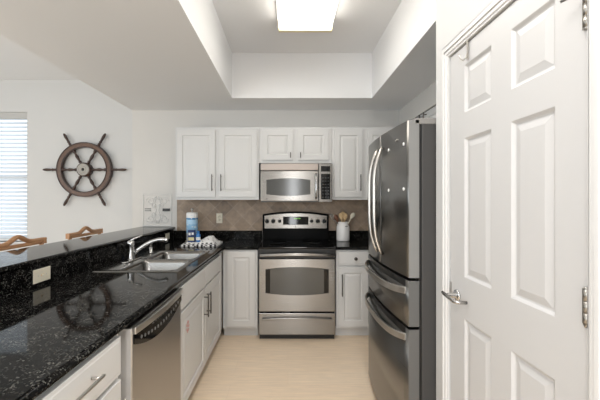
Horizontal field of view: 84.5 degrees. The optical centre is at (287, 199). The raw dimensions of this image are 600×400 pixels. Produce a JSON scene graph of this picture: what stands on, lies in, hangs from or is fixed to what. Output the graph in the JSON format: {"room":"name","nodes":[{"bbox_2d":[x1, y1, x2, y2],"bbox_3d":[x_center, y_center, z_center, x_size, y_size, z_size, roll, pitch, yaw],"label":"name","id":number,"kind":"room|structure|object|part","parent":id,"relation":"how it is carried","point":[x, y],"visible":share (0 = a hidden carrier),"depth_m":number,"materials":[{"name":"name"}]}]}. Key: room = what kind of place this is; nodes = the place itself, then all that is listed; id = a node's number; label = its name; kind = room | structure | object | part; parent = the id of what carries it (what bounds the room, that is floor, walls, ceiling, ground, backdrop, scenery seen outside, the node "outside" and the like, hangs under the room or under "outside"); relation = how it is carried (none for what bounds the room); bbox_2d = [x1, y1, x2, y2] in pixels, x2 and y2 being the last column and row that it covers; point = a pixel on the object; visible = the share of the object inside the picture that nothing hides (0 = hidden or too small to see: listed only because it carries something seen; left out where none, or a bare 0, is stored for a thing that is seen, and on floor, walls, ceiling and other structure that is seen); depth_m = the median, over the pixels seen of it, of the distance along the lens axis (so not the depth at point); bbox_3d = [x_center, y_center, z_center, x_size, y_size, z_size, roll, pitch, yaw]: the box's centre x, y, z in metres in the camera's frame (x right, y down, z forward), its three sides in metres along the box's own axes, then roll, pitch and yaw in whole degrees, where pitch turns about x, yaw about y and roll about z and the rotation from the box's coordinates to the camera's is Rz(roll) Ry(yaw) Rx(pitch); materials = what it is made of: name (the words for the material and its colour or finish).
{"room":"kitchen","nodes":[
{"label":"kitchen","id":0,"kind":"room"},
{"bbox_2d":[0,80,131,251],"bbox_3d":[-3.620,-0.075,4.280,3.560,2.910,0.160,0,0,0],"label":"wall","id":1,"kind":"structure","parent":0,"point":[74,108],"depth_m":4.20,"materials":[{"name":"white paint"}]},
{"bbox_2d":[0,120,26,242],"bbox_3d":[-4.035,-0.286,4.255,1.490,1.673,0.170,0,0,0],"label":"window","id":2,"kind":"structure","parent":1,"relation":"in","point":[0,120],"depth_m":4.30,"materials":[{"name":"white paint"}]},
{"bbox_2d":[0,112,26,240],"bbox_3d":[-4.035,-0.300,4.230,1.418,1.636,0.050,0,0,0],"label":"window blind","id":3,"kind":"object","parent":2,"relation":"attached to","point":[3,115],"visible":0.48,"depth_m":4.23,"materials":[{"name":"grey plastic"}]},
{"bbox_3d":[-4.035,-0.295,4.310,1.436,1.656,0.060,0,0,0],"label":"frame","id":4,"kind":"part","parent":2,"relation":"part of","materials":[{"name":"white paint"}]},
{"bbox_2d":[43,133,125,205],"bbox_3d":[-2.563,-0.382,4.158,1.056,0.914,0.080,0,0,0],"label":"wheel","id":5,"kind":"object","parent":1,"relation":"attached to","point":[83,169],"visible":1,"depth_m":4.14,"materials":[{"name":"brown wood"}]},
{"bbox_3d":[-2.563,-0.382,4.124,0.152,0.152,0.012,0,0,0],"label":"hub plate","id":6,"kind":"part","parent":5,"relation":"part of","materials":[{"name":"grey metal"}]},
{"bbox_2d":[0,0,401,79],"bbox_3d":[-1.750,-1.570,0.250,7.300,0.080,8.300,0,0,0],"label":"ceiling","id":7,"kind":"structure","parent":0,"point":[249,26],"depth_m":3.09,"materials":[{"name":"white paint"}]},
{"bbox_2d":[276,0,337,31],"bbox_3d":[0.145,-1.472,2.170,0.470,0.116,1.232,0,0,0],"label":"ceiling light","id":8,"kind":"object","parent":7,"relation":"attached to","point":[292,15],"visible":1,"depth_m":2.55,"materials":[{"name":"white plastic"}]},
{"bbox_3d":[0.145,-1.472,2.771,0.458,0.116,0.030,0,0,0],"label":"plate","id":9,"kind":"part","parent":8,"relation":"part of","materials":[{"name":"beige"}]},
{"bbox_2d":[0,0,435,109],"bbox_3d":[-0.070,-1.295,1.500,3.540,0.470,4.800,0,0,0],"label":"ceiling","id":10,"kind":"structure","parent":0,"point":[139,54],"depth_m":2.68,"materials":[{"name":"white paint"}]},
{"bbox_2d":[132,110,398,316],"bbox_3d":[-0.010,-0.075,4.125,3.660,2.910,0.450,0,0,0],"label":"wall","id":11,"kind":"structure","parent":0,"point":[153,131],"depth_m":3.90,"materials":[{"name":"white paint"}]},
{"bbox_2d":[143,194,171,225],"bbox_3d":[-1.543,0.118,3.893,0.339,0.380,0.015,0,0,0],"label":"scroll panel","id":12,"kind":"object","parent":11,"relation":"attached to","point":[159,205],"visible":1,"depth_m":3.89,"materials":[{"name":"white"}]},
{"bbox_2d":[174,230,261,239],"bbox_3d":[-0.824,0.412,3.888,1.043,0.105,0.020,0,0,0],"label":"backsplash","id":13,"kind":"structure","parent":11,"relation":"attached to","point":[178,235],"depth_m":3.88,"materials":[{"name":"black stone"}]},
{"bbox_2d":[177,128,260,199],"bbox_3d":[-0.760,-0.390,3.707,0.890,0.776,0.387,0,0,0],"label":"upper cabinet","id":14,"kind":"object","parent":11,"relation":"attached to","point":[212,163],"visible":0.98,"depth_m":3.55,"materials":[{"name":"white paint"}]},
{"bbox_3d":[-0.990,-0.393,3.560,0.410,0.721,0.020,0,0,0],"label":"door","id":15,"kind":"part","parent":14,"relation":"part of","materials":[{"name":"white paint"}]},
{"bbox_3d":[-0.540,-0.393,3.560,0.410,0.721,0.020,0,0,0],"label":"door","id":16,"kind":"part","parent":14,"relation":"part of","materials":[{"name":"white paint"}]},
{"bbox_2d":[177,200,368,230],"bbox_3d":[0.190,0.170,3.894,3.000,0.380,0.009,0,0,0],"label":"tile backsplash","id":17,"kind":"structure","parent":11,"relation":"attached to","point":[237,215],"depth_m":3.89,"materials":[{"name":"beige tile"}]},
{"bbox_2d":[216,213,221,222],"bbox_3d":[-0.808,0.215,3.886,0.072,0.116,0.009,0,0,0],"label":"wall outlet","id":18,"kind":"object","parent":17,"relation":"attached to","point":[218,215],"visible":1,"depth_m":3.88,"materials":[{"name":"beige plastic"}]},
{"bbox_2d":[176,127,393,199],"bbox_3d":[0.045,-0.397,3.745,2.534,0.790,0.310,0,0,0],"label":"trim","id":19,"kind":"structure","parent":11,"relation":"attached to","point":[176,127],"depth_m":3.59,"materials":[{"name":"white paint"}]},
{"bbox_2d":[259,128,331,164],"bbox_3d":[0.080,-0.589,3.707,0.785,0.378,0.387,0,0,0],"label":"upper cabinet","id":20,"kind":"object","parent":11,"relation":"attached to","point":[276,145],"visible":0.98,"depth_m":3.55,"materials":[{"name":"white paint"}]},
{"bbox_3d":[-0.112,-0.592,3.560,0.333,0.323,0.020,0,0,0],"label":"door","id":21,"kind":"part","parent":20,"relation":"part of","materials":[{"name":"white paint"}]},
{"bbox_2d":[261,163,331,201],"bbox_3d":[0.089,-0.186,3.665,0.760,0.418,0.446,0,0,0],"label":"microwave","id":22,"kind":"object","parent":20,"relation":"attached to","point":[280,182],"visible":1,"depth_m":3.50,"materials":[{"name":"grey metal"}]},
{"bbox_3d":[0.015,-0.148,3.510,0.612,0.318,0.030,0,0,0],"label":"door","id":23,"kind":"part","parent":22,"relation":"part of","materials":[{"name":"silver metal"}]},
{"bbox_3d":[0.295,-0.144,3.470,0.023,0.282,0.056,0,0,0],"label":"handle","id":24,"kind":"part","parent":22,"relation":"part of","materials":[{"name":"silver metal"}]},
{"bbox_3d":[0.397,-0.181,3.510,0.144,0.408,0.030,0,0,0],"label":"control panel","id":25,"kind":"part","parent":22,"relation":"part of","materials":[{"name":"silver metal"}]},
{"bbox_3d":[0.272,-0.592,3.560,0.332,0.323,0.020,0,0,0],"label":"door","id":26,"kind":"part","parent":20,"relation":"part of","materials":[{"name":"white paint"}]},
{"bbox_2d":[329,231,368,239],"bbox_3d":[1.084,0.412,3.888,1.212,0.105,0.020,0,0,0],"label":"backsplash","id":27,"kind":"structure","parent":11,"relation":"attached to","point":[354,235],"depth_m":3.88,"materials":[{"name":"black stone"}]},
{"bbox_2d":[332,128,392,199],"bbox_3d":[0.893,-0.390,3.707,0.838,0.776,0.387,0,0,0],"label":"upper cabinet","id":28,"kind":"object","parent":11,"relation":"attached to","point":[350,146],"visible":0.54,"depth_m":3.55,"materials":[{"name":"white paint"}]},
{"bbox_3d":[0.653,-0.393,3.560,0.303,0.721,0.020,0,0,0],"label":"door","id":29,"kind":"part","parent":28,"relation":"part of","materials":[{"name":"white paint"}]},
{"bbox_3d":[1.022,-0.393,3.560,0.337,0.721,0.020,0,0,0],"label":"door","id":30,"kind":"part","parent":28,"relation":"part of","materials":[{"name":"white paint"}]},
{"bbox_2d":[188,317,376,399],"bbox_3d":[-1.750,1.410,0.250,7.300,0.060,8.300,0,0,0],"label":"floor","id":31,"kind":"structure","parent":0,"point":[238,367],"depth_m":2.69,"materials":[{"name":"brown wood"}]},
{"bbox_2d":[0,235,46,250],"bbox_3d":[-1.726,0.812,2.320,0.382,1.136,0.518,0,0,0],"label":"bar stool","id":32,"kind":"object","parent":31,"relation":"on","point":[6,245],"visible":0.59,"depth_m":2.33,"materials":[{"name":"brown wood"}]},
{"bbox_2d":[34,334,126,399],"bbox_3d":[-0.921,0.938,0.802,0.658,0.885,0.925,0,0,0],"label":"base cabinet","id":33,"kind":"object","parent":31,"relation":"on","point":[95,377],"visible":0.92,"depth_m":1.07,"materials":[{"name":"white paint"}]},
{"bbox_3d":[-0.611,0.570,0.865,0.038,0.012,0.420,0,0,0],"label":"handle","id":34,"kind":"part","parent":33,"relation":"part of","materials":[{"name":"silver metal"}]},
{"bbox_3d":[-0.640,0.970,1.025,0.020,0.590,0.440,0,0,0],"label":"door","id":35,"kind":"part","parent":33,"relation":"part of","materials":[{"name":"white paint"}]},
{"bbox_2d":[65,226,102,239],"bbox_3d":[-1.726,0.812,3.100,0.382,1.136,0.518,0,0,0],"label":"bar stool","id":36,"kind":"object","parent":31,"relation":"on","point":[68,236],"visible":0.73,"depth_m":3.05,"materials":[{"name":"brown wood"}]},
{"bbox_2d":[118,288,182,399],"bbox_3d":[-0.901,0.943,1.603,0.629,0.875,0.596,0,0,0],"label":"dishwasher","id":37,"kind":"object","parent":31,"relation":"on","point":[151,344],"visible":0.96,"depth_m":1.52,"materials":[{"name":"grey metal"}]},
{"bbox_3d":[-0.661,0.886,1.306,0.079,0.748,0.003,0,0,0],"label":"edge trim","id":38,"kind":"part","parent":37,"relation":"part of","materials":[{"name":"grey"}]},
{"bbox_3d":[-0.604,0.520,1.604,0.034,0.028,0.593,0,0,0],"label":"handle","id":39,"kind":"part","parent":37,"relation":"part of","materials":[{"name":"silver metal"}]},
{"bbox_3d":[-0.615,0.583,1.604,0.007,0.105,0.580,0,0,0],"label":"control panel","id":40,"kind":"part","parent":37,"relation":"part of","materials":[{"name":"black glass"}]},
{"bbox_2d":[175,252,221,399],"bbox_3d":[-0.921,0.938,2.583,0.657,0.885,1.335,0,0,0],"label":"base cabinet","id":41,"kind":"object","parent":31,"relation":"on","point":[201,302],"visible":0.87,"depth_m":2.36,"materials":[{"name":"white paint"}]},
{"bbox_2d":[0,229,261,399],"bbox_3d":[-0.833,0.420,1.849,1.062,0.149,4.098,0,0,0],"label":"countertop","id":42,"kind":"structure","parent":41,"relation":"on","point":[48,327],"depth_m":1.47,"materials":[{"name":"black stone"}]},
{"bbox_2d":[33,266,49,283],"bbox_3d":[-1.338,0.408,1.800,0.014,0.074,0.124,0,0,0],"label":"electrical outlet","id":43,"kind":"object","parent":42,"relation":"attached to","point":[42,274],"visible":1,"depth_m":1.79,"materials":[{"name":"beige plastic"}]},
{"bbox_2d":[119,235,168,263],"bbox_3d":[-1.074,0.363,2.500,0.302,0.192,0.260,0,0,0],"label":"faucet","id":44,"kind":"object","parent":42,"relation":"on","point":[131,251],"visible":1,"depth_m":2.50,"materials":[{"name":"silver metal"}]},
{"bbox_3d":[-1.190,0.453,2.500,0.070,0.012,0.260,0,0,0],"label":"deck plate","id":45,"kind":"part","parent":44,"relation":"part of","materials":[{"name":"silver metal"}]},
{"bbox_3d":[-1.055,0.354,2.531,0.269,0.131,0.033,0,0,-13],"label":"spout","id":46,"kind":"part","parent":44,"relation":"part of","materials":[{"name":"silver metal"}]},
{"bbox_2d":[93,251,208,271],"bbox_3d":[-0.985,0.559,2.555,0.552,0.200,0.872,0,0,0],"label":"sink","id":47,"kind":"object","parent":42,"relation":"in","point":[158,261],"visible":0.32,"depth_m":2.53,"materials":[{"name":"silver metal"}]},
{"bbox_2d":[148,240,153,252],"bbox_3d":[-1.187,0.403,2.860,0.055,0.113,0.048,0,0,0],"label":"sprayer","id":48,"kind":"object","parent":47,"relation":"on","point":[150,245],"visible":0.66,"depth_m":2.85,"materials":[{"name":"silver metal"}]},
{"bbox_2d":[185,208,197,241],"bbox_3d":[-1.075,0.278,3.700,0.150,0.375,0.150,0,0,0],"label":"paper towel holder","id":49,"kind":"object","parent":42,"relation":"on","point":[191,217],"visible":0.67,"depth_m":3.65,"materials":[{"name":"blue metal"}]},
{"bbox_2d":[179,236,222,246],"bbox_3d":[-0.896,0.417,3.442,0.378,0.093,0.326,0,0,0],"label":"dish towel","id":50,"kind":"object","parent":42,"relation":"on","point":[209,241],"visible":0.91,"depth_m":3.32,"materials":[{"name":"white fabric"}]},
{"bbox_2d":[188,230,195,241],"bbox_3d":[-0.995,0.371,3.409,0.072,0.124,0.037,0,0,0],"label":"carton","id":51,"kind":"object","parent":50,"relation":"on","point":[191,233],"visible":0.97,"depth_m":3.39,"materials":[{"name":"blue"}]},
{"bbox_2d":[196,231,200,241],"bbox_3d":[-0.932,0.377,3.420,0.049,0.112,0.049,0,0,0],"label":"bottle","id":52,"kind":"object","parent":50,"relation":"on","point":[198,238],"visible":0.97,"depth_m":3.40,"materials":[{"name":"blue plastic"}]},
{"bbox_3d":[-0.639,0.584,2.220,0.022,0.143,0.590,0,0,0],"label":"drawer","id":53,"kind":"part","parent":41,"relation":"part of","materials":[{"name":"white paint"}]},
{"bbox_3d":[-0.640,0.963,2.220,0.020,0.585,0.590,0,0,0],"label":"door","id":54,"kind":"part","parent":41,"relation":"part of","materials":[{"name":"white paint"}]},
{"bbox_3d":[-0.611,0.795,2.480,0.037,0.170,0.011,0,0,0],"label":"handle","id":55,"kind":"part","parent":41,"relation":"part of","materials":[{"name":"grey metal"}]},
{"bbox_3d":[-0.611,0.795,2.560,0.037,0.170,0.011,0,0,0],"label":"handle","id":56,"kind":"part","parent":41,"relation":"part of","materials":[{"name":"grey metal"}]},
{"bbox_3d":[-0.639,0.584,2.815,0.022,0.143,0.580,0,0,0],"label":"drawer","id":57,"kind":"part","parent":41,"relation":"part of","materials":[{"name":"white paint"}]},
{"bbox_3d":[-0.640,0.963,2.815,0.020,0.585,0.580,0,0,0],"label":"door","id":58,"kind":"part","parent":41,"relation":"part of","materials":[{"name":"white paint"}]},
{"bbox_2d":[223,250,258,334],"bbox_3d":[-0.476,0.938,3.580,0.347,0.885,0.620,0,0,0],"label":"base cabinet","id":59,"kind":"object","parent":31,"relation":"on","point":[240,267],"visible":0.88,"depth_m":3.27,"materials":[{"name":"white paint"}]},
{"bbox_3d":[-0.465,0.883,3.280,0.280,0.743,0.020,0,0,0],"label":"door","id":60,"kind":"part","parent":59,"relation":"part of","materials":[{"name":"white paint"}]},
{"bbox_2d":[258,211,335,338],"bbox_3d":[0.089,0.756,3.527,0.764,1.247,0.706,0,0,0],"label":"stove","id":61,"kind":"object","parent":31,"relation":"on","point":[296,254],"visible":1,"depth_m":3.23,"materials":[{"name":"silver metal"}]},
{"bbox_3d":[0.089,1.216,3.257,0.752,0.212,0.045,0,0,0],"label":"storage drawer","id":62,"kind":"part","parent":61,"relation":"part of","materials":[{"name":"silver metal"}]},
{"bbox_3d":[0.089,1.160,3.219,0.684,0.030,0.042,0,0,0],"label":"handle","id":63,"kind":"part","parent":61,"relation":"part of","materials":[{"name":"silver metal"}]},
{"bbox_3d":[0.089,0.838,3.257,0.752,0.515,0.045,0,0,0],"label":"oven door","id":64,"kind":"part","parent":61,"relation":"part of","materials":[{"name":"silver metal"}]},
{"bbox_3d":[0.089,0.796,3.236,0.620,0.276,0.007,0,0,0],"label":"door glass","id":65,"kind":"part","parent":61,"relation":"part of","materials":[{"name":"black glass"}]},
{"bbox_3d":[0.089,0.529,3.262,0.764,0.092,0.046,0,0,0],"label":"rail","id":66,"kind":"part","parent":61,"relation":"part of","materials":[{"name":"black plastic"}]},
{"bbox_2d":[258,240,335,248],"bbox_3d":[0.089,0.472,3.555,0.764,0.020,0.640,0,0,0],"label":"cooktop","id":67,"kind":"object","parent":61,"relation":"in","point":[265,244],"depth_m":3.43,"materials":[{"name":"black glass"}]},
{"bbox_3d":[0.089,0.532,3.209,0.725,0.038,0.071,0,0,0],"label":"handle","id":68,"kind":"part","parent":61,"relation":"part of","materials":[{"name":"silver metal"}]},
{"bbox_3d":[0.267,0.462,3.685,0.210,0.001,0.210,0,0,0],"label":"burner","id":69,"kind":"part","parent":61,"relation":"part of","materials":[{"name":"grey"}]},
{"bbox_2d":[335,250,369,334],"bbox_3d":[0.679,0.938,3.561,0.400,0.885,0.657,0,0,0],"label":"base cabinet","id":70,"kind":"object","parent":31,"relation":"on","point":[351,276],"visible":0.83,"depth_m":3.27,"materials":[{"name":"white paint"}]},
{"bbox_2d":[329,231,368,249],"bbox_3d":[1.084,0.427,3.579,1.212,0.135,0.638,0,0,0],"label":"countertop","id":71,"kind":"structure","parent":70,"relation":"on","point":[359,240],"depth_m":3.70,"materials":[{"name":"black stone"}]},
{"bbox_2d":[336,221,349,240],"bbox_3d":[0.628,0.357,3.769,0.148,0.216,0.150,0,0,0],"label":"crock","id":72,"kind":"object","parent":71,"relation":"on","point":[342,229],"visible":1,"depth_m":3.71,"materials":[{"name":"white ceramic"}]},
{"bbox_3d":[0.646,0.579,3.279,0.295,0.133,0.022,0,0,0],"label":"drawer","id":73,"kind":"part","parent":70,"relation":"part of","materials":[{"name":"white paint"}]},
{"bbox_3d":[0.646,0.960,3.280,0.295,0.590,0.020,0,0,0],"label":"door","id":74,"kind":"part","parent":70,"relation":"part of","materials":[{"name":"white paint"}]},
{"bbox_2d":[365,118,435,399],"bbox_3d":[0.936,0.480,2.088,0.832,1.790,0.836,0,0,0],"label":"refrigerator","id":75,"kind":"object","parent":31,"relation":"on","point":[401,306],"visible":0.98,"depth_m":1.72,"materials":[{"name":"grey metal"}]},
{"bbox_3d":[0.555,0.005,2.140,0.071,0.668,0.022,0,0,8],"label":"handle","id":76,"kind":"part","parent":75,"relation":"part of","materials":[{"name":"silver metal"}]},
{"bbox_3d":[0.625,-0.005,2.298,0.078,0.800,0.416,0,0,0],"label":"door","id":77,"kind":"part","parent":75,"relation":"part of","materials":[{"name":"silver metal"}]},
{"bbox_3d":[0.555,0.005,2.034,0.071,0.668,0.022,0,0,-8],"label":"handle","id":78,"kind":"part","parent":75,"relation":"part of","materials":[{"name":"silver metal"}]},
{"bbox_3d":[0.572,0.711,2.088,0.076,0.048,0.780,0,0,0],"label":"handle","id":79,"kind":"part","parent":75,"relation":"part of","materials":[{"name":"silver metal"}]},
{"bbox_3d":[0.572,0.471,2.088,0.076,0.048,0.780,0,0,0],"label":"handle","id":80,"kind":"part","parent":75,"relation":"part of","materials":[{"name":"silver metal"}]},
{"bbox_3d":[0.625,0.986,2.088,0.078,0.658,0.836,0,0,0],"label":"drawer","id":81,"kind":"part","parent":75,"relation":"part of","materials":[{"name":"silver metal"}]},
{"bbox_3d":[0.625,0.526,2.088,0.078,0.232,0.836,0,0,0],"label":"drawer","id":82,"kind":"part","parent":75,"relation":"part of","materials":[{"name":"silver metal"}]},
{"bbox_3d":[0.625,-0.005,1.878,0.078,0.800,0.416,0,0,0],"label":"door","id":83,"kind":"part","parent":75,"relation":"part of","materials":[{"name":"silver metal"}]},
{"bbox_2d":[399,81,435,124],"bbox_3d":[1.508,-0.958,2.780,0.385,0.205,2.240,0,0,0],"label":"wall","id":84,"kind":"structure","parent":0,"point":[425,101],"depth_m":3.30,"materials":[{"name":"white paint"}]},
{"bbox_2d":[436,0,515,399],"bbox_3d":[1.282,-0.075,0.230,1.075,2.910,2.860,0,0,0],"label":"wall","id":85,"kind":"structure","parent":0,"point":[452,16],"depth_m":1.61,"materials":[{"name":"white paint"}]},
{"bbox_2d":[417,106,435,117],"bbox_3d":[1.491,-0.666,2.775,0.417,0.373,2.170,0,0,0],"label":"upper cabinet","id":86,"kind":"object","parent":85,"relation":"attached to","point":[431,113],"visible":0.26,"depth_m":3.07,"materials":[{"name":"white paint"}]},
{"bbox_3d":[1.330,-0.671,2.820,0.020,0.342,0.720,0,0,0],"label":"door","id":87,"kind":"part","parent":86,"relation":"part of","materials":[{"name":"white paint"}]},
{"bbox_2d":[441,0,587,399],"bbox_3d":[0.733,0.359,1.161,0.098,2.026,0.711,0,0,0],"label":"door","id":88,"kind":"structure","parent":85,"relation":"in","point":[518,295],"depth_m":1.06,"materials":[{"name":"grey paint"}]},
{"bbox_3d":[0.725,0.420,1.454,0.045,0.052,0.052,0,0,0],"label":"lever handle","id":89,"kind":"part","parent":88,"relation":"part of","materials":[{"name":"silver metal"}]},
{"bbox_3d":[0.713,0.419,1.423,0.057,0.027,0.124,0,0,0],"label":"lever","id":90,"kind":"part","parent":88,"relation":"part of","materials":[{"name":"silver metal"}]},
{"bbox_2d":[459,39,468,60],"bbox_3d":[0.723,-0.617,1.360,0.039,0.090,0.012,0,0,0],"label":"hook","id":91,"kind":"object","parent":88,"relation":"hanging from","point":[467,53],"visible":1,"depth_m":1.36,"materials":[{"name":"grey metal"}]},
{"bbox_2d":[442,0,599,399],"bbox_3d":[0.737,0.334,1.167,0.020,2.096,0.819,0,0,0],"label":"trim","id":92,"kind":"structure","parent":85,"relation":"attached to","point":[593,28],"depth_m":0.81,"materials":[{"name":"white paint"}]},
{"bbox_3d":[-1.423,0.862,1.850,0.115,1.035,4.100,0,0,0],"label":"wall","id":93,"kind":"structure","parent":0,"visible":0},
{"bbox_2d":[0,227,174,273],"bbox_3d":[-1.532,0.330,1.849,0.405,0.030,4.098,0,0,0],"label":"countertop","id":94,"kind":"structure","parent":93,"relation":"on","point":[11,260],"depth_m":2.19,"materials":[{"name":"black stone"}]}
]}

